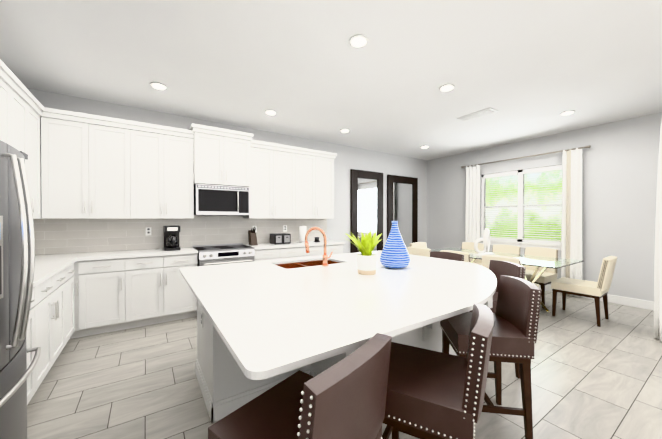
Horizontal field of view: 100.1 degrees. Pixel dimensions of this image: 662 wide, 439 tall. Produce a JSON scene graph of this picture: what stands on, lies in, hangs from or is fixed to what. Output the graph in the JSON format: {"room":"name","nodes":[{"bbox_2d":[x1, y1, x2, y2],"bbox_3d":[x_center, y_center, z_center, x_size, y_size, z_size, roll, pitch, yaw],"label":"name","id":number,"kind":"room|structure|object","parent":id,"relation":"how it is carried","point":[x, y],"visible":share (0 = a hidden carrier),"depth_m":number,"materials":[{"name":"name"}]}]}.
{"room":"dining room and kitchen","nodes":[
{"label":"dining room and kitchen","id":0,"kind":"room"},
{"bbox_2d":[27,88,426,253],"bbox_3d":[-0.585,-0.129,5.381,7.760,2.900,0.150,0,0,-34],"label":"wall","id":1,"kind":"structure","parent":0,"point":[347,159],"depth_m":5.75,"materials":[{"name":"paint"}]},
{"bbox_2d":[0,67,11,145],"bbox_3d":[-2.678,-0.611,2.030,0.238,1.201,0.930,0,0,-34],"label":"upper cabinet","id":2,"kind":"object","parent":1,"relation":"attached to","point":[5,107],"depth_m":2.34,"materials":[{"name":"white wood"}]},
{"bbox_2d":[8,75,47,218],"bbox_3d":[-3.091,-0.616,2.706,0.301,1.201,0.892,0,0,-34],"label":"upper cabinet","id":3,"kind":"object","parent":1,"relation":"attached to","point":[29,116],"depth_m":2.91,"materials":[{"name":"white wood"}]},
{"bbox_2d":[48,111,135,218],"bbox_3d":[-2.969,-0.621,3.453,0.897,1.201,0.381,0,0,-34],"label":"upper cabinet","id":4,"kind":"object","parent":1,"relation":"attached to","point":[78,165],"depth_m":3.34,"materials":[{"name":"white wood"}]},
{"bbox_2d":[136,123,195,218],"bbox_3d":[-2.382,-0.624,3.883,0.795,1.201,0.318,0,0,-34],"label":"upper cabinet","id":5,"kind":"object","parent":1,"relation":"attached to","point":[164,185],"depth_m":3.76,"materials":[{"name":"white wood"}]},
{"bbox_2d":[27,216,326,254],"bbox_3d":[-1.866,0.185,4.434,4.275,0.515,0.008,0,0,-34],"label":"tile backsplash","id":6,"kind":"structure","parent":1,"relation":"attached to","point":[58,236],"depth_m":3.96,"materials":[{"name":"grey tile"}]},
{"bbox_2d":[146,227,150,235],"bbox_3d":[-2.591,0.158,3.940,0.070,0.115,0.007,0,0,-34],"label":"outlet","id":7,"kind":"object","parent":6,"relation":"attached to","point":[148,230],"depth_m":3.94,"materials":[{"name":"white plastic"}]},
{"bbox_2d":[192,127,251,186],"bbox_3d":[-1.703,-0.918,4.295,0.788,0.776,0.383,0,0,-34],"label":"upper cabinet","id":8,"kind":"object","parent":1,"relation":"attached to","point":[224,158],"depth_m":4.11,"materials":[{"name":"white wood"}]},
{"bbox_2d":[194,184,248,214],"bbox_3d":[-1.690,-0.301,4.279,0.760,0.438,0.431,0,0,-34],"label":"microwave","id":9,"kind":"object","parent":8,"relation":"attached to","point":[219,200],"visible":0.98,"depth_m":4.11,"materials":[{"name":"silver metal"}]},
{"bbox_2d":[244,143,299,218],"bbox_3d":[-1.027,-0.630,4.787,0.876,1.201,0.318,0,0,-34],"label":"upper cabinet","id":10,"kind":"object","parent":1,"relation":"attached to","point":[274,193],"depth_m":4.65,"materials":[{"name":"white wood"}]},
{"bbox_2d":[300,151,335,218],"bbox_3d":[-0.397,-0.633,5.207,0.876,1.201,0.318,0,0,-34],"label":"upper cabinet","id":11,"kind":"object","parent":1,"relation":"attached to","point":[316,170],"depth_m":5.10,"materials":[{"name":"white wood"}]},
{"bbox_2d":[350,169,382,252],"bbox_3d":[0.815,-0.050,6.192,0.930,2.090,0.044,0,0,-34],"label":"mirror","id":12,"kind":"object","parent":1,"relation":"attached to","point":[366,202],"visible":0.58,"depth_m":6.16,"materials":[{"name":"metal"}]},
{"bbox_2d":[387,174,417,248],"bbox_3d":[1.772,-0.044,6.831,1.050,2.070,0.044,0,0,-34],"label":"mirror","id":13,"kind":"object","parent":1,"relation":"attached to","point":[402,200],"visible":0.6,"depth_m":6.84,"materials":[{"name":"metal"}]},
{"bbox_2d":[0,0,661,159],"bbox_3d":[1.815,-1.584,1.773,7.760,0.060,8.800,0,0,-34],"label":"ceiling","id":14,"kind":"structure","parent":0,"point":[528,69],"depth_m":2.74,"materials":[{"name":"paint"}]},
{"bbox_2d":[150,82,166,89],"bbox_3d":[-1.999,-1.555,3.220,0.169,0.014,0.169,0,1,-43],"label":"recessed light","id":15,"kind":"object","parent":14,"relation":"in","point":[156,85],"depth_m":3.21,"materials":[{"name":"white"}]},
{"bbox_2d":[265,110,276,114],"bbox_3d":[-0.873,-1.561,4.019,0.169,0.014,0.169,0,0,17],"label":"recessed light","id":16,"kind":"object","parent":14,"relation":"in","point":[270,112],"depth_m":4.00,"materials":[{"name":"white"}]},
{"bbox_2d":[349,34,368,47],"bbox_3d":[0.240,-1.550,2.405,0.169,0.014,0.169,0,1,-40],"label":"recessed light","id":17,"kind":"object","parent":14,"relation":"in","point":[358,41],"depth_m":2.39,"materials":[{"name":"white"}]},
{"bbox_2d":[439,84,454,91],"bbox_3d":[1.363,-1.556,3.263,0.169,0.014,0.169,0,1,-40],"label":"recessed light","id":18,"kind":"object","parent":14,"relation":"in","point":[447,87],"depth_m":3.24,"materials":[{"name":"white"}]},
{"bbox_2d":[457,108,497,121],"bbox_3d":[2.169,-1.560,4.126,0.220,0.016,0.500,0,0,-34],"label":"ceiling vent","id":19,"kind":"object","parent":14,"relation":"in","point":[481,113],"visible":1,"depth_m":4.08,"materials":[{"name":"grey metal"}]},
{"bbox_2d":[560,110,574,114],"bbox_3d":[3.443,-1.561,4.038,0.169,0.014,0.169,0,0,32],"label":"recessed light","id":20,"kind":"object","parent":14,"relation":"in","point":[571,111],"depth_m":4.01,"materials":[{"name":"white"}]},
{"bbox_2d":[27,291,661,438],"bbox_3d":[1.815,1.376,1.794,7.760,0.060,8.800,0,0,-34],"label":"floor","id":21,"kind":"structure","parent":0,"point":[590,379],"depth_m":2.25,"materials":[{"name":"tile"}]},
{"bbox_2d":[0,140,40,438],"bbox_3d":[-1.738,0.486,1.105,0.766,1.730,0.910,0,0,-34],"label":"refrigerator","id":22,"kind":"object","parent":21,"relation":"on","point":[17,250],"visible":1,"depth_m":1.28,"materials":[{"name":"grey metal"}]},
{"bbox_2d":[26,284,41,404],"bbox_3d":[-2.233,0.904,1.661,0.558,0.886,0.499,0,0,-34],"label":"base cabinet","id":23,"kind":"object","parent":21,"relation":"on","point":[33,332],"depth_m":1.97,"materials":[{"name":"white wood"}]},
{"bbox_2d":[42,268,69,380],"bbox_3d":[-2.577,0.900,2.177,0.558,0.886,0.980,0,0,-34],"label":"base cabinet","id":24,"kind":"object","parent":21,"relation":"on","point":[56,290],"depth_m":2.39,"materials":[{"name":"white wood"}]},
{"bbox_2d":[70,264,77,338],"bbox_3d":[-2.935,0.896,2.714,0.558,0.886,0.550,0,0,-34],"label":"base cabinet","id":25,"kind":"object","parent":21,"relation":"on","point":[76,295],"depth_m":3.03,"materials":[{"name":"white wood"}]},
{"bbox_2d":[86,256,133,335],"bbox_3d":[-2.777,0.891,3.467,0.478,0.886,0.588,0,0,-34],"label":"base cabinet","id":26,"kind":"object","parent":21,"relation":"on","point":[109,283],"depth_m":3.25,"materials":[{"name":"white wood"}]},
{"bbox_2d":[33,256,77,287],"bbox_3d":[-2.565,0.440,2.179,0.584,0.034,1.735,0,0,-34],"label":"countertop","id":27,"kind":"structure","parent":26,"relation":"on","point":[43,269],"depth_m":2.47,"materials":[{"name":"white stone"}]},
{"bbox_2d":[134,252,197,327],"bbox_3d":[-2.323,0.889,3.770,0.852,0.886,0.588,0,0,-34],"label":"base cabinet","id":28,"kind":"object","parent":21,"relation":"on","point":[161,293],"depth_m":3.54,"materials":[{"name":"white wood"}]},
{"bbox_2d":[35,248,197,259],"bbox_3d":[-2.710,0.431,3.494,1.803,0.034,0.613,0,0,-34],"label":"countertop","id":29,"kind":"structure","parent":28,"relation":"on","point":[184,251],"depth_m":3.36,"materials":[{"name":"white stone"}]},
{"bbox_2d":[163,225,180,250],"bbox_3d":[-2.209,0.244,3.854,0.190,0.335,0.292,0,0,-34],"label":"coffee maker","id":30,"kind":"object","parent":29,"relation":"on","point":[170,238],"visible":1,"depth_m":3.79,"materials":[{"name":"black plastic"}]},
{"bbox_2d":[193,243,254,265],"bbox_3d":[-1.612,0.857,4.170,0.756,0.945,0.696,0,0,-34],"label":"range","id":31,"kind":"object","parent":21,"relation":"on","point":[214,254],"visible":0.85,"depth_m":3.95,"materials":[{"name":"silver metal"}]},
{"bbox_2d":[243,244,305,260],"bbox_3d":[-0.953,0.883,4.685,0.891,0.886,0.588,0,0,-34],"label":"base cabinet","id":32,"kind":"object","parent":21,"relation":"on","point":[261,254],"depth_m":4.40,"materials":[{"name":"white wood"}]},
{"bbox_2d":[246,240,344,247],"bbox_3d":[-0.616,0.421,4.891,1.690,0.034,0.613,0,0,-34],"label":"countertop","id":33,"kind":"structure","parent":32,"relation":"on","point":[312,244],"depth_m":4.65,"materials":[{"name":"white stone"}]},
{"bbox_2d":[248,228,257,245],"bbox_3d":[-1.287,0.263,4.561,0.100,0.287,0.198,0,0,-34],"label":"knife block","id":34,"kind":"object","parent":33,"relation":"on","point":[252,238],"visible":1,"depth_m":4.52,"materials":[{"name":"brown wood"}]},
{"bbox_2d":[270,233,290,244],"bbox_3d":[-0.871,0.316,4.767,0.286,0.178,0.260,0,0,-34],"label":"toaster","id":35,"kind":"object","parent":33,"relation":"on","point":[280,238],"visible":1,"depth_m":4.68,"materials":[{"name":"black plastic"}]},
{"bbox_2d":[299,224,305,242],"bbox_3d":[-0.513,0.230,5.041,0.150,0.346,0.150,0,0,-34],"label":"paper towel","id":36,"kind":"object","parent":33,"relation":"on","point":[302,231],"visible":0.9,"depth_m":4.99,"materials":[{"name":"white paper"}]},
{"bbox_2d":[208,333,391,438],"bbox_3d":[-0.086,0.873,0.956,0.496,0.958,0.451,0,1,37],"label":"stool","id":37,"kind":"object","parent":21,"relation":"on","point":[345,398],"visible":1,"depth_m":0.85,"materials":[{"name":"brown leather"}]},
{"bbox_2d":[306,244,342,256],"bbox_3d":[-0.311,0.880,5.113,0.889,0.886,0.588,0,0,-34],"label":"base cabinet","id":38,"kind":"object","parent":21,"relation":"on","point":[334,248],"depth_m":4.91,"materials":[{"name":"white wood"}]},
{"bbox_2d":[194,295,492,422],"bbox_3d":[0.227,0.895,2.302,2.214,0.895,1.794,0,0,-34],"label":"kitchen island","id":39,"kind":"object","parent":21,"relation":"on","point":[223,387],"depth_m":1.97,"materials":[{"name":"white wood"}]},
{"bbox_2d":[201,311,202,327],"bbox_3d":[-1.028,0.785,2.207,0.007,0.115,0.070,0,0,-34],"label":"outlet","id":40,"kind":"object","parent":39,"relation":"attached to","point":[202,319],"visible":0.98,"depth_m":2.19,"materials":[{"name":"white plastic"}]},
{"bbox_2d":[179,251,496,386],"bbox_3d":[0.228,0.435,2.285,2.430,0.025,2.010,0,0,-34],"label":"island countertop","id":41,"kind":"structure","parent":39,"relation":"on","point":[277,317],"depth_m":1.48,"materials":[{"name":"white stone"}]},
{"bbox_2d":[305,227,331,266],"bbox_3d":[-0.114,0.242,2.613,0.194,0.356,0.228,0,0,-34],"label":"faucet","id":42,"kind":"object","parent":41,"relation":"on","point":[325,260],"visible":1,"depth_m":2.56,"materials":[{"name":"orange metal"}]},
{"bbox_2d":[345,230,381,274],"bbox_3d":[0.270,0.248,2.293,0.387,0.348,0.324,0,0,-34],"label":"plant pot","id":43,"kind":"object","parent":41,"relation":"on","point":[366,257],"visible":1,"depth_m":2.17,"materials":[{"name":"white ceramic"}]},
{"bbox_2d":[379,221,409,268],"bbox_3d":[0.567,0.214,2.468,0.268,0.415,0.268,0,0,-34],"label":"vase","id":44,"kind":"object","parent":41,"relation":"on","point":[394,254],"visible":1,"depth_m":2.39,"materials":[{"name":"blue ceramic"}]},
{"bbox_2d":[410,242,426,247],"bbox_3d":[1.913,0.885,5.464,0.480,0.871,0.602,0,0,-34],"label":"chair","id":45,"kind":"object","parent":21,"relation":"on","point":[420,244],"visible":0.25,"depth_m":5.67,"materials":[{"name":"beige fabric"}]},
{"bbox_2d":[407,247,430,256],"bbox_3d":[1.686,0.889,4.830,0.602,0.871,0.480,0,0,-34],"label":"chair","id":46,"kind":"object","parent":21,"relation":"on","point":[419,251],"visible":0.23,"depth_m":4.63,"materials":[{"name":"beige fabric"}]},
{"bbox_2d":[382,303,493,438],"bbox_3d":[0.453,0.871,1.264,0.496,0.958,0.451,0,0,28],"label":"stool","id":47,"kind":"object","parent":21,"relation":"on","point":[431,394],"visible":0.83,"depth_m":1.10,"materials":[{"name":"brown leather"}]},
{"bbox_2d":[429,251,463,261],"bbox_3d":[1.225,0.857,3.203,0.496,0.958,0.451,0,1,-39],"label":"stool","id":48,"kind":"object","parent":21,"relation":"on","point":[447,255],"visible":0.15,"depth_m":3.30,"materials":[{"name":"brown leather"}]},
{"bbox_2d":[442,250,470,262],"bbox_3d":[2.046,0.893,4.289,0.602,0.871,0.480,0,0,-34],"label":"chair","id":49,"kind":"object","parent":21,"relation":"on","point":[466,257],"visible":0.21,"depth_m":3.98,"materials":[{"name":"beige fabric"}]},
{"bbox_2d":[461,242,483,265],"bbox_3d":[2.677,0.884,5.492,0.602,0.871,0.480,0,0,-34],"label":"chair","id":50,"kind":"object","parent":21,"relation":"on","point":[469,245],"visible":0.12,"depth_m":5.60,"materials":[{"name":"beige fabric"}]},
{"bbox_2d":[440,275,541,438],"bbox_3d":[1.036,0.867,1.853,0.496,0.958,0.451,0,0,8],"label":"stool","id":51,"kind":"object","parent":21,"relation":"on","point":[515,327],"visible":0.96,"depth_m":1.67,"materials":[{"name":"brown leather"}]},
{"bbox_2d":[468,260,525,377],"bbox_3d":[1.423,0.862,2.555,0.496,0.958,0.451,0,0,-4],"label":"stool","id":52,"kind":"object","parent":21,"relation":"on","point":[497,268],"visible":0.17,"depth_m":2.50,"materials":[{"name":"brown leather"}]},
{"bbox_2d":[492,245,520,253],"bbox_3d":[3.021,0.888,4.976,0.602,0.871,0.480,0,0,-34],"label":"chair","id":53,"kind":"object","parent":21,"relation":"on","point":[507,249],"visible":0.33,"depth_m":5.09,"materials":[{"name":"beige fabric"}]},
{"bbox_2d":[431,248,583,317],"bbox_3d":[2.607,0.947,4.514,1.040,0.760,2.050,0,0,-34],"label":"dining table","id":54,"kind":"object","parent":21,"relation":"on","point":[545,262],"visible":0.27,"depth_m":4.03,"materials":[{"name":"clear glass"}]},
{"bbox_2d":[474,228,494,255],"bbox_3d":[2.538,0.351,4.560,0.440,0.431,0.170,0,0,-34],"label":"sculpture","id":55,"kind":"object","parent":54,"relation":"on","point":[485,239],"visible":1,"depth_m":4.48,"materials":[{"name":"white ceramic"}]},
{"bbox_2d":[482,255,538,286],"bbox_3d":[2.407,0.897,3.749,0.602,0.871,0.480,0,0,-34],"label":"chair","id":56,"kind":"object","parent":21,"relation":"on","point":[486,259],"visible":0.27,"depth_m":3.62,"materials":[{"name":"beige fabric"}]},
{"bbox_2d":[523,247,557,307],"bbox_3d":[3.321,0.891,4.527,0.602,0.871,0.480,0,0,-34],"label":"chair","id":57,"kind":"object","parent":21,"relation":"on","point":[548,276],"visible":0.58,"depth_m":4.49,"materials":[{"name":"beige fabric"}]},
{"bbox_2d":[551,256,616,326],"bbox_3d":[3.436,0.896,3.761,0.480,0.871,0.602,0,0,-36],"label":"chair","id":58,"kind":"object","parent":21,"relation":"on","point":[596,291],"visible":1,"depth_m":3.60,"materials":[{"name":"beige fabric"}]},
{"bbox_2d":[427,112,661,301],"bbox_3d":[4.981,-0.119,3.896,0.150,2.900,8.500,0,0,-34],"label":"wall","id":59,"kind":"structure","parent":0,"point":[620,159],"depth_m":4.56,"materials":[{"name":"paint"}]},
{"bbox_2d":[480,165,561,249],"bbox_3d":[3.807,-0.236,5.577,0.135,1.550,1.600,0,0,-34],"label":"dining room window","id":60,"kind":"structure","parent":59,"relation":"in","point":[523,208],"depth_m":5.53,"materials":[{"name":"glass"}]},
{"bbox_2d":[461,145,590,297],"bbox_3d":[3.697,0.026,5.565,0.131,2.562,2.278,0,0,-34],"label":"curtain","id":61,"kind":"object","parent":59,"relation":"hanging from","point":[571,235],"visible":0.77,"depth_m":4.86,"materials":[{"name":"white fabric"}]},
{"bbox_2d":[539,284,653,310],"bbox_3d":[4.909,1.266,3.858,0.022,0.130,8.500,0,0,-34],"label":"baseboard","id":62,"kind":"structure","parent":59,"relation":"attached to","point":[634,302],"depth_m":4.30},
{"bbox_2d":[654,120,661,341],"bbox_3d":[4.244,0.041,3.378,1.649,2.564,0.247,0,0,-34],"label":"door curtain","id":63,"kind":"object","parent":59,"relation":"hanging from","point":[658,288],"visible":1,"depth_m":3.10,"materials":[{"name":"white fabric"}]}
]}

